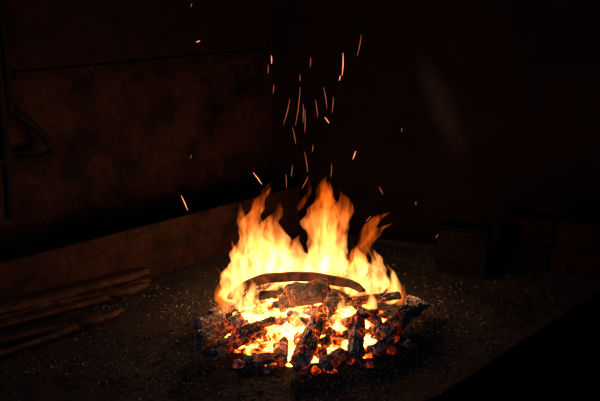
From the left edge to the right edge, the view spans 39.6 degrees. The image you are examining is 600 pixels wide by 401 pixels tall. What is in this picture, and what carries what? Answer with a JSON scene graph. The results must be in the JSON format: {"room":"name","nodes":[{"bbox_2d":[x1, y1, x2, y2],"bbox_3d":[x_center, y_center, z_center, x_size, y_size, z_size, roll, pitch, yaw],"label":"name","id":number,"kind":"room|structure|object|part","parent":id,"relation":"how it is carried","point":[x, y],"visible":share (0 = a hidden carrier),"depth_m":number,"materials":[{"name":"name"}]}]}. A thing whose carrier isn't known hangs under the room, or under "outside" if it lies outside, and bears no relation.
{"room":"metal workshop","nodes":[
{"label":"metal workshop","id":0,"kind":"room"},
{"bbox_2d":[0,0,272,261],"bbox_3d":[-1.012,-0.270,2.097,0.101,2.600,2.700,14,21,42],"label":"wall","id":1,"kind":"structure","parent":0,"point":[125,142],"depth_m":2.59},
{"bbox_3d":[-0.936,-0.847,1.912,0.031,1.190,2.370,14,21,42],"label":"plate","id":2,"kind":"object","parent":1,"relation":"attached to","visible":0},
{"bbox_2d":[0,0,56,218],"bbox_3d":[-0.740,-0.423,2.182,0.028,0.951,0.176,14,21,42],"label":"iron hook","id":3,"kind":"object","parent":2,"relation":"hanging from","point":[7,106],"visible":1,"depth_m":2.21,"materials":[{"name":"black metal"}]},
{"bbox_2d":[181,4,437,236],"bbox_3d":[0.021,-0.177,1.940,0.624,0.553,0.135,0,16,0],"label":"sparks","id":4,"kind":"object","parent":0,"point":[191,4],"visible":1,"depth_m":1.93},
{"bbox_2d":[271,0,599,400],"bbox_3d":[1.108,-0.372,2.465,2.598,2.600,0.100,7,17,23],"label":"wall","id":5,"kind":"structure","parent":0,"point":[495,104],"depth_m":2.74,"materials":[{"name":"black"}]},
{"bbox_3d":[0.000,1.106,2.185,6.000,0.100,6.000,0,15,0],"label":"floor","id":6,"kind":"structure","parent":0,"visible":0},
{"bbox_2d":[0,186,599,400],"bbox_3d":[-0.153,0.617,2.069,1.025,0.905,2.154,14,21,41],"label":"hearth","id":7,"kind":"object","parent":6,"relation":"on","point":[546,343],"visible":0.68,"depth_m":2.13,"materials":[{"name":"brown stone"}]},
{"bbox_2d":[0,307,123,356],"bbox_3d":[-0.669,0.332,1.882,0.613,0.040,0.069,-14,21,-42],"label":"tongs","id":8,"kind":"object","parent":7,"relation":"on","point":[79,323],"visible":1,"depth_m":1.97,"materials":[{"name":"metal"}]},
{"bbox_2d":[0,281,149,327],"bbox_3d":[-0.668,0.279,2.043,0.663,0.050,0.070,-13,20,-39],"label":"tongs","id":9,"kind":"object","parent":7,"relation":"on","point":[108,294],"visible":0.98,"depth_m":2.13,"materials":[{"name":"metal"}]},
{"bbox_2d":[0,266,150,321],"bbox_3d":[-0.667,0.257,2.063,0.055,0.083,0.726,14,21,41],"label":"bars","id":10,"kind":"object","parent":7,"relation":"on","point":[132,276],"visible":0.67,"depth_m":2.12,"materials":[{"name":"metal"}]},
{"bbox_2d":[5,238,591,400],"bbox_3d":[-0.154,0.325,1.978,0.943,0.036,2.006,14,21,41],"label":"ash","id":11,"kind":"object","parent":7,"relation":"on","point":[296,238],"visible":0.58,"depth_m":1.89},
{"bbox_2d":[0,236,599,400],"bbox_3d":[-0.153,0.325,1.970,0.940,0.041,2.011,14,21,42],"label":"crumbs","id":12,"kind":"object","parent":7,"relation":"on","point":[404,275],"visible":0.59,"depth_m":1.90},
{"bbox_2d":[192,269,429,375],"bbox_3d":[0.037,0.304,2.034,0.522,0.174,0.575,7,17,23],"label":"firewood pile","id":13,"kind":"object","parent":7,"relation":"on","point":[307,323],"depth_m":1.94,"materials":[{"name":"brown wood"}]},
{"bbox_3d":[-0.009,0.215,2.118,0.347,0.035,0.115,0,16,0],"label":"bent iron strip","id":14,"kind":"part","parent":13,"relation":"part of","materials":[{"name":"brown metal"}]},
{"bbox_2d":[435,220,493,278],"bbox_3d":[0.475,0.140,2.405,0.153,0.148,0.084,6,16,19],"label":"block","id":15,"kind":"object","parent":7,"relation":"on","point":[464,249],"visible":1,"depth_m":2.37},
{"bbox_2d":[495,208,599,277],"bbox_3d":[0.740,0.121,2.430,0.316,0.154,0.098,7,17,23],"label":"stack","id":16,"kind":"object","parent":7,"relation":"on","point":[526,238],"visible":1,"depth_m":2.40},
{"bbox_3d":[0.883,0.661,2.499,0.060,0.590,0.060,-13,20,-38],"label":"leg","id":17,"kind":"part","parent":7,"relation":"part of","materials":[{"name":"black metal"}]}
]}

